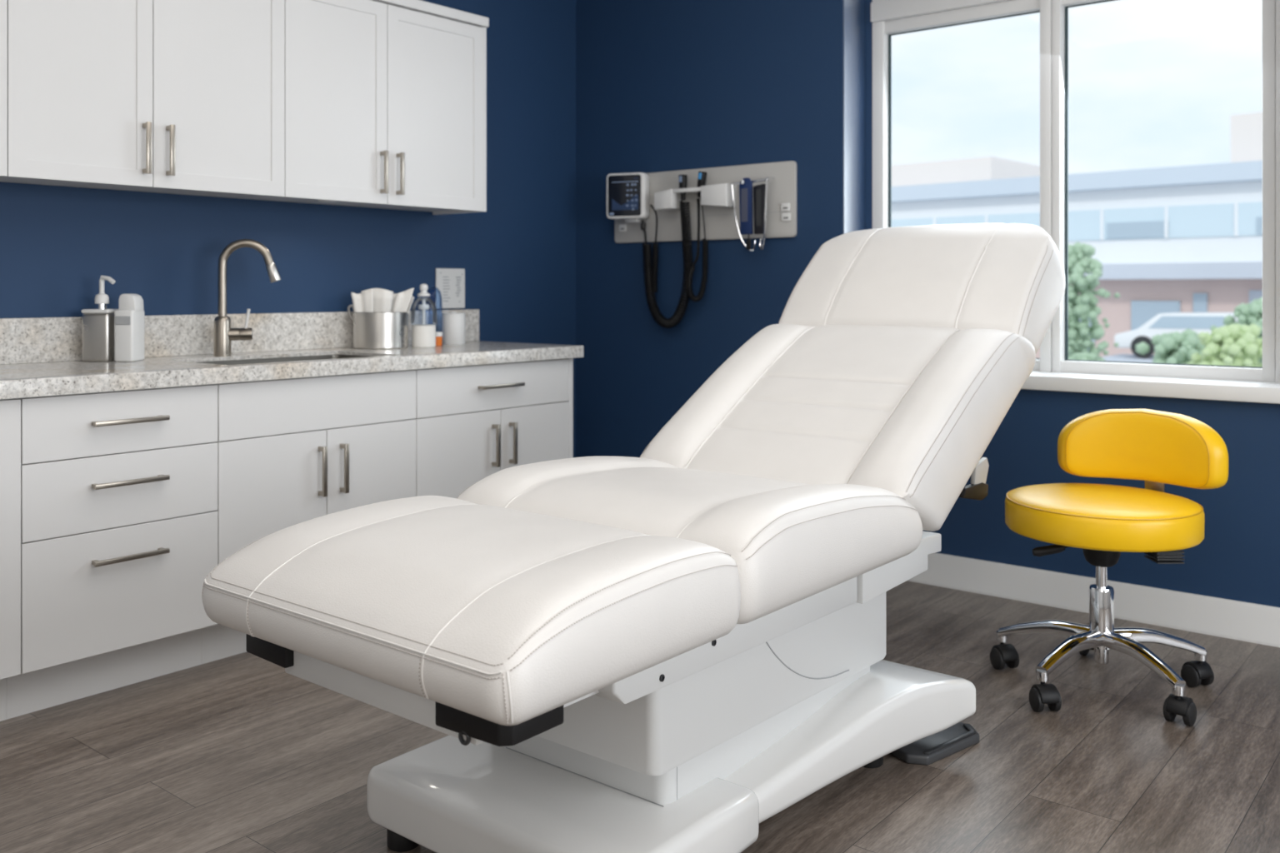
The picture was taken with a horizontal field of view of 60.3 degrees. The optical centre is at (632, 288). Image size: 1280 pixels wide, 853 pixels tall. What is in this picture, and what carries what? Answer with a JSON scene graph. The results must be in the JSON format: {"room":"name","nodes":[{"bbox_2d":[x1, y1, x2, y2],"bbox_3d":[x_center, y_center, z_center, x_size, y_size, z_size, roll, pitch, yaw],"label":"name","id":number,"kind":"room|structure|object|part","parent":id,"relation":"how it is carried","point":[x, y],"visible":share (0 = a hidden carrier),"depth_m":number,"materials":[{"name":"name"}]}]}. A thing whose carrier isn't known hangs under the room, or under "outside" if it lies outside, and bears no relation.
{"room":"examination room","nodes":[
{"label":"examination room","id":0,"kind":"room"},
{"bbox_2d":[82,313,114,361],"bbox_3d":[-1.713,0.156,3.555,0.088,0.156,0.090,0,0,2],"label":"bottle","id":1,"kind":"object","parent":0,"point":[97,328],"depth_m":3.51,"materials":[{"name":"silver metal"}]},
{"bbox_2d":[0,0,575,457],"bbox_3d":[-2.203,-0.256,3.214,0.150,2.800,5.896,0,0,39],"label":"wall","id":2,"kind":"structure","parent":0,"point":[517,256],"depth_m":4.49,"materials":[{"name":"blue paint"}]},
{"bbox_2d":[0,0,7,176],"bbox_3d":[-2.117,-0.719,2.921,0.351,0.799,0.749,0,0,39],"label":"upper cabinet","id":3,"kind":"object","parent":2,"relation":"attached to","point":[3,3],"visible":1,"depth_m":3.11,"materials":[{"name":"grey"}]},
{"bbox_2d":[0,0,284,198],"bbox_3d":[-1.597,-0.719,3.558,0.351,0.799,0.895,0,0,39],"label":"upper cabinet","id":4,"kind":"object","parent":2,"relation":"attached to","point":[172,97],"visible":1,"depth_m":3.45,"materials":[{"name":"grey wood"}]},
{"bbox_3d":[-1.644,-0.696,3.293,0.020,0.754,0.422,0,0,39],"label":"door","id":5,"kind":"part","parent":4,"relation":"part of","materials":[{"name":"white paint"}]},
{"bbox_3d":[-1.507,-0.436,3.418,0.035,0.160,0.014,0,0,39],"label":"handle","id":6,"kind":"part","parent":4,"relation":"part of","materials":[{"name":"silver metal"}]},
{"bbox_3d":[-1.459,-0.436,3.477,0.035,0.160,0.014,0,0,39],"label":"handle","id":7,"kind":"part","parent":4,"relation":"part of","materials":[{"name":"silver metal"}]},
{"bbox_3d":[-1.361,-0.696,3.640,0.020,0.754,0.468,0,0,39],"label":"door","id":8,"kind":"part","parent":4,"relation":"part of","materials":[{"name":"white paint"}]},
{"bbox_2d":[0,309,479,364],"bbox_3d":[-1.588,0.163,3.833,0.020,0.142,2.832,0,0,39],"label":"backsplash","id":9,"kind":"structure","parent":2,"relation":"attached to","point":[35,340],"depth_m":3.88,"materials":[{"name":"stone"}]},
{"bbox_2d":[238,0,489,214],"bbox_3d":[-1.012,-0.718,4.275,0.351,0.800,0.952,0,0,39],"label":"upper cabinet","id":10,"kind":"object","parent":2,"relation":"attached to","point":[386,100],"visible":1,"depth_m":4.15,"materials":[{"name":"white paint"}]},
{"bbox_2d":[318,200,335,202],"bbox_3d":[-1.120,-0.324,4.037,0.064,0.012,0.064,0,0,39],"label":"light","id":11,"kind":"object","parent":10,"relation":"attached to","point":[319,201],"visible":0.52,"depth_m":4.02,"materials":[{"name":"white plastic"}]},
{"bbox_3d":[-1.073,-0.696,3.994,0.020,0.754,0.438,0,0,39],"label":"door","id":12,"kind":"part","parent":10,"relation":"part of","materials":[{"name":"white paint"}]},
{"bbox_3d":[-0.930,-0.436,4.125,0.035,0.160,0.014,0,0,39],"label":"handle","id":13,"kind":"part","parent":10,"relation":"part of","materials":[{"name":"silver metal"}]},
{"bbox_3d":[-0.882,-0.436,4.184,0.035,0.160,0.014,0,0,39],"label":"handle","id":14,"kind":"part","parent":10,"relation":"part of","materials":[{"name":"silver metal"}]},
{"bbox_3d":[-1.021,-1.099,4.282,0.328,0.039,0.952,0,0,39],"label":"crown moulding","id":15,"kind":"part","parent":10,"relation":"part of","materials":[{"name":"white paint"}]},
{"bbox_3d":[-0.779,-0.696,4.355,0.020,0.754,0.487,0,0,39],"label":"door","id":16,"kind":"part","parent":10,"relation":"part of","materials":[{"name":"white paint"}]},
{"bbox_2d":[435,268,464,308],"bbox_3d":[-0.796,-0.001,4.810,0.010,0.174,0.164,0,0,39],"label":"card","id":17,"kind":"object","parent":2,"relation":"attached to","point":[450,282],"visible":0.95,"depth_m":4.81,"materials":[{"name":"white paper"}]},
{"bbox_2d":[443,276,450,301],"bbox_3d":[-0.809,0.001,4.788,0.001,0.109,0.042,0,0,39],"label":"print","id":18,"kind":"object","parent":17,"relation":"attached to","point":[447,280],"depth_m":4.79,"materials":[{"name":"grey paper"}]},
{"bbox_2d":[455,276,460,296],"bbox_3d":[-0.766,-0.010,4.841,0.001,0.088,0.032,0,0,39],"label":"print","id":19,"kind":"object","parent":17,"relation":"attached to","point":[457,278],"depth_m":4.84,"materials":[{"name":"grey paper"}]},
{"bbox_2d":[0,580,1279,852],"bbox_3d":[0.276,1.194,1.417,6.264,0.100,6.246,0,0,39],"label":"floor","id":20,"kind":"structure","parent":0,"point":[239,753],"depth_m":2.67,"materials":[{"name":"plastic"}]},
{"bbox_2d":[0,398,20,721],"bbox_3d":[-2.026,0.713,2.792,0.654,0.862,0.665,0,0,39],"label":"base cabinet","id":21,"kind":"object","parent":20,"relation":"on","point":[10,409],"visible":0.96,"depth_m":2.84,"materials":[{"name":"grey wood"}]},
{"bbox_2d":[0,340,583,399],"bbox_3d":[-1.346,0.257,3.635,0.645,0.047,2.832,0,0,39],"label":"countertop","id":22,"kind":"structure","parent":21,"relation":"on","point":[26,380],"depth_m":3.44,"materials":[{"name":"stone"}]},
{"bbox_2d":[80,275,119,361],"bbox_3d":[-1.711,0.095,3.555,0.095,0.277,0.093,0,0,2],"label":"soap dispenser","id":23,"kind":"object","parent":22,"relation":"on","point":[98,323],"visible":0.89,"depth_m":3.51,"materials":[{"name":"silver metal"}]},
{"bbox_2d":[114,293,144,361],"bbox_3d":[-1.623,0.125,3.554,0.063,0.218,0.088,0,0,2],"label":"dispenser","id":24,"kind":"object","parent":22,"relation":"on","point":[129,319],"visible":1,"depth_m":3.52,"materials":[{"name":"white plastic"}]},
{"bbox_3d":[-1.619,0.045,3.558,0.055,0.058,0.060,0,0,2],"label":"spout","id":25,"kind":"part","parent":24,"relation":"part of","materials":[{"name":"white plastic"}]},
{"bbox_2d":[213,239,280,356],"bbox_3d":[-1.345,0.030,3.847,0.225,0.407,0.059,0,0,-13],"label":"faucet","id":26,"kind":"object","parent":22,"relation":"on","point":[223,334],"visible":1,"depth_m":3.82,"materials":[{"name":"silver metal"}]},
{"bbox_3d":[-1.349,-0.030,3.846,0.187,0.287,0.029,0,0,-13],"label":"spout","id":27,"kind":"part","parent":26,"relation":"part of","materials":[{"name":"silver metal"}]},
{"bbox_3d":[-1.349,0.107,3.853,0.022,0.075,0.010,0,0,-17],"label":"lever","id":28,"kind":"part","parent":26,"relation":"part of","materials":[{"name":"silver metal"}]},
{"bbox_2d":[199,354,367,364],"bbox_3d":[-1.171,0.352,3.749,0.399,0.212,0.694,0,0,39],"label":"sink","id":29,"kind":"object","parent":22,"relation":"in","point":[336,356],"visible":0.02,"depth_m":3.94,"materials":[{"name":"grey metal"}]},
{"bbox_2d":[347,305,408,349],"bbox_3d":[-0.997,0.148,4.359,0.214,0.171,0.214,0,0,39],"label":"canister","id":30,"kind":"object","parent":22,"relation":"on","point":[370,330],"visible":0.9,"depth_m":4.27,"materials":[{"name":"silver metal"}]},
{"bbox_3d":[-1.112,0.095,4.359,0.033,0.064,0.009,0,0,0],"label":"handle","id":31,"kind":"part","parent":30,"relation":"part of","materials":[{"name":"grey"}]},
{"bbox_2d":[350,288,373,312],"bbox_3d":[-1.056,0.106,4.307,0.088,0.216,0.024,0,0,0],"label":"tissue","id":32,"kind":"object","parent":30,"relation":"in","point":[363,302],"visible":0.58,"depth_m":4.30,"materials":[{"name":"white paper"}]},
{"bbox_2d":[361,288,393,312],"bbox_3d":[-1.002,0.106,4.319,0.123,0.216,0.019,0,0,0],"label":"tissue","id":33,"kind":"object","parent":30,"relation":"in","point":[382,298],"visible":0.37,"depth_m":4.32,"materials":[{"name":"white paper"}]},
{"bbox_2d":[390,288,414,312],"bbox_3d":[-0.925,0.105,4.345,0.123,0.218,0.021,0,0,-7],"label":"tissue","id":34,"kind":"object","parent":30,"relation":"in","point":[401,301],"visible":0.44,"depth_m":4.34,"materials":[{"name":"white paper"}]},
{"bbox_2d":[406,295,414,312],"bbox_3d":[-0.920,0.117,4.371,0.109,0.194,0.018,0,0,-1],"label":"tissue","id":35,"kind":"object","parent":30,"relation":"in","point":[412,297],"visible":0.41,"depth_m":4.37,"materials":[{"name":"white paper"}]},
{"bbox_2d":[410,284,436,347],"bbox_3d":[-0.840,0.107,4.428,0.104,0.254,0.104,0,0,39],"label":"pump bottle","id":36,"kind":"object","parent":22,"relation":"on","point":[423,335],"visible":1,"depth_m":4.41,"materials":[{"name":"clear plastic"}]},
{"bbox_3d":[-0.840,0.094,4.428,0.044,0.101,0.044,0,0,39],"label":"stem","id":37,"kind":"part","parent":36,"relation":"part of","materials":[{"name":"white plastic"}]},
{"bbox_3d":[-0.840,0.005,4.428,0.050,0.050,0.050,0,0,39],"label":"knob","id":38,"kind":"part","parent":36,"relation":"part of","materials":[{"name":"white plastic"}]},
{"bbox_2d":[425,286,442,331],"bbox_3d":[-0.840,0.112,4.642,0.072,0.243,0.072,0,0,39],"label":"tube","id":39,"kind":"object","parent":22,"relation":"on","point":[432,287],"visible":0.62,"depth_m":4.66,"materials":[{"name":"clear plastic"}]},
{"bbox_2d":[435,331,442,345],"bbox_3d":[-0.804,0.206,4.520,0.047,0.056,0.047,0,0,39],"label":"pot","id":40,"kind":"object","parent":22,"relation":"on","point":[438,334],"visible":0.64,"depth_m":4.50,"materials":[{"name":"orange plastic"}]},
{"bbox_3d":[-0.804,0.215,4.520,0.044,0.038,0.044,0,0,39],"label":"pot","id":41,"kind":"part","parent":40,"relation":"part of","materials":[{"name":"orange plastic"}]},
{"bbox_3d":[-0.804,0.186,4.520,0.047,0.018,0.047,0,0,39],"label":"lid","id":42,"kind":"part","parent":40,"relation":"part of","materials":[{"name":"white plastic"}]},
{"bbox_2d":[441,311,465,344],"bbox_3d":[-0.760,0.165,4.668,0.102,0.137,0.102,0,0,39],"label":"jar","id":43,"kind":"object","parent":22,"relation":"on","point":[453,323],"visible":0.99,"depth_m":4.63,"materials":[{"name":"white plastic"}]},
{"bbox_3d":[-0.760,0.103,4.668,0.102,0.012,0.102,0,0,39],"label":"lid","id":44,"kind":"part","parent":43,"relation":"part of","materials":[{"name":"white plastic"}]},
{"bbox_2d":[6,384,217,719],"bbox_3d":[-1.640,0.713,3.265,0.654,0.862,0.553,0,0,39],"label":"base cabinet","id":45,"kind":"object","parent":20,"relation":"on","point":[119,488],"visible":0.98,"depth_m":3.06,"materials":[{"name":"grey"}]},
{"bbox_3d":[-1.421,0.372,3.086,0.018,0.170,0.551,0,0,39],"label":"drawer","id":46,"kind":"part","parent":45,"relation":"part of","materials":[{"name":"white paint"}]},
{"bbox_3d":[-1.421,0.561,3.086,0.018,0.202,0.551,0,0,39],"label":"drawer","id":47,"kind":"part","parent":45,"relation":"part of","materials":[{"name":"white paint"}]},
{"bbox_3d":[-1.421,0.834,3.086,0.018,0.338,0.551,0,0,39],"label":"drawer","id":48,"kind":"part","parent":45,"relation":"part of","materials":[{"name":"white paint"}]},
{"bbox_3d":[-1.399,0.368,3.071,0.035,0.013,0.210,0,0,39],"label":"handle","id":49,"kind":"part","parent":45,"relation":"part of","materials":[{"name":"silver metal"}]},
{"bbox_3d":[-1.399,0.538,3.071,0.035,0.013,0.210,0,0,39],"label":"handle","id":50,"kind":"part","parent":45,"relation":"part of","materials":[{"name":"silver metal"}]},
{"bbox_3d":[-1.399,0.747,3.071,0.035,0.013,0.210,0,0,39],"label":"handle","id":51,"kind":"part","parent":45,"relation":"part of","materials":[{"name":"silver metal"}]},
{"bbox_2d":[201,370,415,664],"bbox_3d":[-1.226,0.713,3.773,0.654,0.862,0.755,0,0,39],"label":"base cabinet","id":52,"kind":"object","parent":20,"relation":"on","point":[291,452],"visible":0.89,"depth_m":3.52,"materials":[{"name":"grey"}]},
{"bbox_3d":[-1.125,0.732,3.449,0.018,0.543,0.380,0,0,39],"label":"door","id":53,"kind":"part","parent":52,"relation":"part of","materials":[{"name":"white paint"}]},
{"bbox_3d":[-1.002,0.590,3.558,0.035,0.162,0.014,0,0,39],"label":"handle","id":54,"kind":"part","parent":52,"relation":"part of","materials":[{"name":"silver metal"}]},
{"bbox_3d":[-0.949,0.590,3.623,0.035,0.162,0.014,0,0,39],"label":"handle","id":55,"kind":"part","parent":52,"relation":"part of","materials":[{"name":"silver metal"}]},
{"bbox_3d":[-0.886,0.732,3.742,0.018,0.543,0.370,0,0,39],"label":"door","id":56,"kind":"part","parent":52,"relation":"part of","materials":[{"name":"white paint"}]},
{"bbox_2d":[413,358,573,498],"bbox_3d":[-0.729,0.713,4.383,0.654,0.862,0.818,0,0,39],"label":"base cabinet","id":57,"kind":"object","parent":20,"relation":"on","point":[474,422],"visible":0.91,"depth_m":4.14,"materials":[{"name":"grey"}]},
{"bbox_3d":[-0.638,0.732,4.045,0.018,0.543,0.407,0,0,39],"label":"door","id":58,"kind":"part","parent":57,"relation":"part of","materials":[{"name":"white paint"}]},
{"bbox_3d":[-0.517,0.372,4.194,0.018,0.170,0.791,0,0,39],"label":"drawer","id":59,"kind":"part","parent":57,"relation":"part of","materials":[{"name":"white paint"}]},
{"bbox_3d":[-0.516,0.591,4.154,0.035,0.160,0.014,0,0,39],"label":"handle","id":60,"kind":"part","parent":57,"relation":"part of","materials":[{"name":"silver metal"}]},
{"bbox_3d":[-0.498,0.368,4.176,0.035,0.013,0.218,0,0,39],"label":"handle","id":61,"kind":"part","parent":57,"relation":"part of","materials":[{"name":"silver metal"}]},
{"bbox_3d":[-0.459,0.591,4.224,0.035,0.160,0.014,0,0,39],"label":"handle","id":62,"kind":"part","parent":57,"relation":"part of","materials":[{"name":"silver metal"}]},
{"bbox_3d":[-0.388,0.732,4.353,0.018,0.543,0.381,0,0,39],"label":"door","id":63,"kind":"part","parent":57,"relation":"part of","materials":[{"name":"white paint"}]},
{"bbox_3d":[-0.492,0.713,4.701,0.618,0.862,0.024,0,0,39],"label":"panel","id":64,"kind":"part","parent":57,"relation":"part of","materials":[{"name":"white paint"}]},
{"bbox_2d":[201,223,1065,852],"bbox_3d":[0.299,0.465,2.755,0.898,1.357,2.515,0,0,39],"label":"examination table","id":65,"kind":"object","parent":20,"relation":"on","point":[673,647],"visible":1,"depth_m":2.20,"materials":[{"name":"white leather"}]},
{"bbox_3d":[-0.280,0.657,2.010,0.505,0.069,0.480,0,0,39],"label":"leg frame","id":66,"kind":"part","parent":65,"relation":"part of","materials":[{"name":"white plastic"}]},
{"bbox_2d":[202,495,740,725],"bbox_3d":[-0.302,0.533,2.018,0.828,0.177,0.610,0,0,39],"label":"cushion","id":67,"kind":"object","parent":65,"relation":"on","point":[496,614],"depth_m":1.81,"materials":[{"name":"white leather"}]},
{"bbox_2d":[457,455,922,624],"bbox_3d":[0.132,0.518,2.551,0.832,0.198,0.784,0,0,39],"label":"seat cushion","id":68,"kind":"object","parent":65,"relation":"on","point":[795,529],"depth_m":2.34,"materials":[{"name":"white leather"}]},
{"bbox_3d":[0.215,0.669,2.209,0.070,0.100,0.865,0,0,39],"label":"rail","id":69,"kind":"part","parent":65,"relation":"part of","materials":[{"name":"white plastic"}]},
{"bbox_2d":[640,324,1035,531],"bbox_3d":[0.581,0.352,3.100,0.845,0.482,0.853,0,0,39],"label":"cushion","id":70,"kind":"object","parent":65,"relation":"on","point":[911,412],"depth_m":2.94,"materials":[{"name":"white leather"}]},
{"bbox_3d":[0.631,0.670,2.715,0.085,0.105,0.435,0,0,39],"label":"rail","id":71,"kind":"part","parent":65,"relation":"part of","materials":[{"name":"white plastic"}]},
{"bbox_3d":[0.947,0.569,3.067,0.020,0.051,0.177,0,0,39],"label":"release lever","id":72,"kind":"part","parent":65,"relation":"part of","materials":[{"name":"black plastic"}]},
{"bbox_3d":[0.977,0.516,3.104,0.014,0.074,0.104,0,0,39],"label":"lever plate","id":73,"kind":"part","parent":65,"relation":"part of","materials":[{"name":"grey plastic"}]},
{"bbox_2d":[890,722,979,765],"bbox_3d":[0.741,1.129,2.775,0.277,0.030,0.184,0,0,-35],"label":"foot pedal","id":74,"kind":"object","parent":20,"relation":"on","point":[929,750],"visible":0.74,"depth_m":2.71,"materials":[{"name":"grey plastic"}]},
{"bbox_2d":[990,409,1228,726],"bbox_3d":[1.324,0.753,3.157,0.608,0.782,0.618,0,0,39],"label":"stool","id":75,"kind":"object","parent":20,"relation":"on","point":[1157,448],"visible":1,"depth_m":3.13,"materials":[{"name":"yellow leather"}]},
{"bbox_3d":[1.214,1.019,3.257,0.279,0.089,0.052,0,0,36],"label":"leg","id":76,"kind":"part","parent":75,"relation":"part of","materials":[{"name":"silver metal"}]},
{"bbox_3d":[1.220,0.733,3.102,0.199,0.038,0.034,0,0,-11],"label":"lever","id":77,"kind":"part","parent":75,"relation":"part of","materials":[{"name":"black plastic"}]},
{"bbox_3d":[1.214,1.019,3.068,0.279,0.089,0.052,0,0,-36],"label":"leg","id":78,"kind":"part","parent":75,"relation":"part of","materials":[{"name":"silver metal"}]},
{"bbox_3d":[1.345,0.643,3.162,0.525,0.112,0.525,0,0,39],"label":"seat","id":79,"kind":"part","parent":75,"relation":"part of","materials":[{"name":"yellow leather"}]},
{"bbox_3d":[1.514,0.469,3.287,0.478,0.215,0.130,0,0,39],"label":"backrest","id":80,"kind":"part","parent":75,"relation":"part of","materials":[{"name":"yellow leather"}]},
{"bbox_3d":[1.394,1.019,3.008,0.052,0.089,0.279,0,0,-18],"label":"leg","id":81,"kind":"part","parent":75,"relation":"part of","materials":[{"name":"silver metal"}]},
{"bbox_3d":[1.506,1.019,3.161,0.279,0.089,0.052,0,0,0],"label":"leg","id":82,"kind":"part","parent":75,"relation":"part of","materials":[{"name":"silver metal"}]},
{"bbox_2d":[575,0,1279,607],"bbox_3d":[2.139,-0.256,3.701,6.264,2.800,0.350,0,0,39],"label":"wall","id":83,"kind":"structure","parent":0,"point":[662,85],"depth_m":4.84,"materials":[{"name":"blue paint"}]},
{"bbox_2d":[615,160,796,243],"bbox_3d":[0.277,-0.379,4.930,0.996,0.322,0.100,0,0,39],"label":"wall panel","id":84,"kind":"object","parent":83,"relation":"attached to","point":[716,200],"visible":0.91,"depth_m":4.88,"materials":[{"name":"grey plastic"}]},
{"bbox_2d":[619,224,626,231],"bbox_3d":[-0.048,-0.288,5.232,0.042,0.034,0.007,0,0,39],"label":"socket","id":85,"kind":"object","parent":84,"relation":"attached to","point":[622,227],"depth_m":5.23,"materials":[{"name":"grey plastic"}]},
{"bbox_2d":[606,172,658,292],"bbox_3d":[0.009,-0.260,5.144,0.255,0.554,0.111,0,0,21],"label":"monitor","id":86,"kind":"object","parent":84,"relation":"attached to","point":[627,194],"visible":1,"depth_m":5.10,"materials":[{"name":"white plastic"}]},
{"bbox_3d":[-0.024,-0.431,5.139,0.196,0.212,0.065,0,0,22],"label":"casing","id":87,"kind":"part","parent":86,"relation":"part of","materials":[{"name":"white plastic"}]},
{"bbox_2d":[640,175,693,328],"bbox_3d":[0.150,-0.165,5.023,0.296,0.694,0.061,0,0,39],"label":"otoscope","id":88,"kind":"object","parent":84,"relation":"in","point":[676,318],"visible":1,"depth_m":4.96,"materials":[{"name":"black plastic"}]},
{"bbox_3d":[0.225,-0.454,4.950,0.040,0.116,0.040,0,0,39],"label":"handle","id":89,"kind":"part","parent":88,"relation":"part of","materials":[{"name":"black plastic"}]},
{"bbox_2d":[685,171,708,302],"bbox_3d":[0.281,-0.230,4.904,0.117,0.581,0.042,0,0,39],"label":"ophthalmoscope","id":90,"kind":"object","parent":84,"relation":"in","point":[702,178],"visible":0.98,"depth_m":4.89,"materials":[{"name":"black plastic"}]},
{"bbox_3d":[0.285,-0.081,4.909,0.117,0.282,0.027,0,0,39],"label":"coiled cord","id":91,"kind":"part","parent":90,"relation":"part of","materials":[{"name":"black plastic"}]},
{"bbox_3d":[0.306,-0.463,4.884,0.048,0.116,0.040,0,0,39],"label":"handle","id":92,"kind":"part","parent":90,"relation":"part of","materials":[{"name":"black plastic"}]},
{"bbox_2d":[731,176,774,250],"bbox_3d":[0.518,-0.319,4.726,0.185,0.314,0.080,0,0,39],"label":"wire rack","id":93,"kind":"object","parent":84,"relation":"attached to","point":[767,178],"visible":0.99,"depth_m":4.69,"materials":[{"name":"silver metal"}]},
{"bbox_2d":[739,177,753,249],"bbox_3d":[0.482,-0.320,4.711,0.064,0.308,0.022,0,0,39],"label":"sleeve","id":94,"kind":"object","parent":93,"relation":"hanging from","point":[746,184],"visible":1,"depth_m":4.70,"materials":[{"name":"blue plastic"}]},
{"bbox_2d":[740,188,747,221],"bbox_3d":[0.476,-0.357,4.706,0.032,0.142,0.001,0,0,39],"label":"print","id":95,"kind":"object","parent":94,"relation":"attached to","point":[743,191],"depth_m":4.71,"materials":[{"name":"blue"}]},
{"bbox_3d":[0.494,-0.200,4.704,0.022,0.068,0.012,0,0,39],"label":"cord","id":96,"kind":"part","parent":94,"relation":"part of","materials":[{"name":"black plastic"}]},
{"bbox_2d":[753,183,765,234],"bbox_3d":[0.536,-0.338,4.670,0.058,0.212,0.017,0,0,39],"label":"sleeve","id":97,"kind":"object","parent":93,"relation":"hanging from","point":[759,191],"visible":1,"depth_m":4.66,"materials":[{"name":"black plastic"}]},
{"bbox_2d":[755,189,760,225],"bbox_3d":[0.532,-0.344,4.664,0.024,0.155,0.001,0,0,39],"label":"print","id":98,"kind":"object","parent":97,"relation":"attached to","point":[757,191],"depth_m":4.66,"materials":[{"name":"grey plastic"}]},
{"bbox_2d":[780,203,789,211],"bbox_3d":[0.646,-0.345,4.666,0.042,0.034,0.007,0,0,39],"label":"socket","id":99,"kind":"object","parent":84,"relation":"attached to","point":[784,207],"depth_m":4.66,"materials":[{"name":"grey plastic"}]},
{"bbox_2d":[781,213,790,221],"bbox_3d":[0.648,-0.303,4.664,0.042,0.034,0.007,0,0,39],"label":"socket","id":100,"kind":"object","parent":84,"relation":"attached to","point":[785,217],"depth_m":4.66,"materials":[{"name":"grey plastic"}]},
{"bbox_2d":[842,0,864,234],"bbox_3d":[0.970,-0.566,4.651,0.008,1.820,0.337,0,0,39],"label":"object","id":101,"kind":"structure","parent":83,"relation":"attached to","point":[853,11],"depth_m":4.58,"materials":[{"name":"blue paint"}]},
{"bbox_2d":[865,0,1279,404],"bbox_3d":[1.573,-0.555,4.073,1.771,1.842,0.300,0,0,39],"label":"window","id":102,"kind":"structure","parent":83,"relation":"in","point":[1053,371],"depth_m":4.14,"materials":[{"name":"white paint"}]},
{"bbox_3d":[1.565,0.340,4.063,1.771,0.052,0.274,0,0,39],"label":"sill","id":103,"kind":"part","parent":102,"relation":"part of","materials":[{"name":"white paint"}]},
{"bbox_2d":[907,552,1279,647],"bbox_3d":[2.022,1.083,3.557,5.964,0.122,0.022,0,0,39],"label":"baseboard","id":104,"kind":"structure","parent":83,"relation":"attached to","point":[1231,619],"depth_m":3.82,"materials":[{"name":"white paint"}]},
{"label":"outside","id":105,"kind":"structure","parent":0,"visible":0},
{"bbox_3d":[28.915,3.144,51.263,100.000,0.200,104.000,0,0,39],"label":"ground","id":106,"kind":"structure","parent":105,"visible":0},
{"bbox_2d":[891,111,1262,358],"bbox_3d":[14.829,-1.206,41.526,50.601,8.500,9.900,0,0,43],"label":"office building","id":107,"kind":"structure","parent":106,"relation":"on","point":[1182,238],"depth_m":35.52,"materials":[{"name":"white"}]},
{"bbox_2d":[891,156,1039,186],"bbox_3d":[10.996,-4.306,45.332,10.200,1.000,5.000,0,0,43],"label":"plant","id":108,"kind":"object","parent":107,"relation":"on","point":[985,167],"depth_m":41.30,"materials":[{"name":"white"}]},
{"bbox_2d":[1230,111,1262,162],"bbox_3d":[23.169,-4.631,33.899,7.400,1.650,5.000,0,0,43],"label":"plant","id":109,"kind":"object","parent":107,"relation":"on","point":[1246,129],"depth_m":34.30,"materials":[{"name":"white"}]},
{"bbox_2d":[1068,351,1098,360],"bbox_3d":[8.867,1.786,21.507,1.264,1.122,1.418,0,0,25],"label":"shrub","id":110,"kind":"object","parent":106,"relation":"on","point":[1080,356],"visible":0.13,"depth_m":21.33,"materials":[{"name":"green plant"}]},
{"bbox_2d":[1068,241,1119,360],"bbox_3d":[9.724,1.007,24.199,1.714,4.077,1.672,0,0,39],"label":"bush","id":111,"kind":"object","parent":106,"relation":"on","point":[1082,307],"visible":0.62,"depth_m":23.92,"materials":[{"name":"green plant"}]},
{"bbox_2d":[1101,354,1154,362],"bbox_3d":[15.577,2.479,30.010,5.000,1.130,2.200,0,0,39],"label":"kerb","id":112,"kind":"object","parent":106,"relation":"on","point":[1119,357],"visible":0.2,"depth_m":30.48,"materials":[{"name":"grey concrete"}]},
{"bbox_2d":[1114,312,1239,358],"bbox_3d":[15.516,1.278,29.905,4.238,1.269,1.740,0,0,39],"label":"car","id":113,"kind":"object","parent":112,"relation":"on","point":[1198,322],"visible":0.38,"depth_m":29.76,"materials":[{"name":"white paint"}]},
{"bbox_2d":[1135,328,1205,364],"bbox_3d":[9.728,1.378,19.451,1.755,1.381,1.756,0,0,39],"label":"shrub","id":114,"kind":"object","parent":106,"relation":"on","point":[1177,347],"visible":0.36,"depth_m":19.04,"materials":[{"name":"green plant"}]},
{"bbox_2d":[1186,323,1262,367],"bbox_3d":[8.940,1.214,16.610,1.463,1.391,1.408,0,0,39],"label":"shrub","id":115,"kind":"object","parent":106,"relation":"on","point":[1240,342],"visible":0.44,"depth_m":16.40,"materials":[{"name":"green plant"}]},
{"bbox_2d":[1210,296,1262,363],"bbox_3d":[11.383,1.041,19.965,1.493,1.793,1.674,0,0,-20],"label":"shrub","id":116,"kind":"object","parent":106,"relation":"on","point":[1247,314],"visible":0.2,"depth_m":19.85,"materials":[{"name":"green plant"}]}
]}

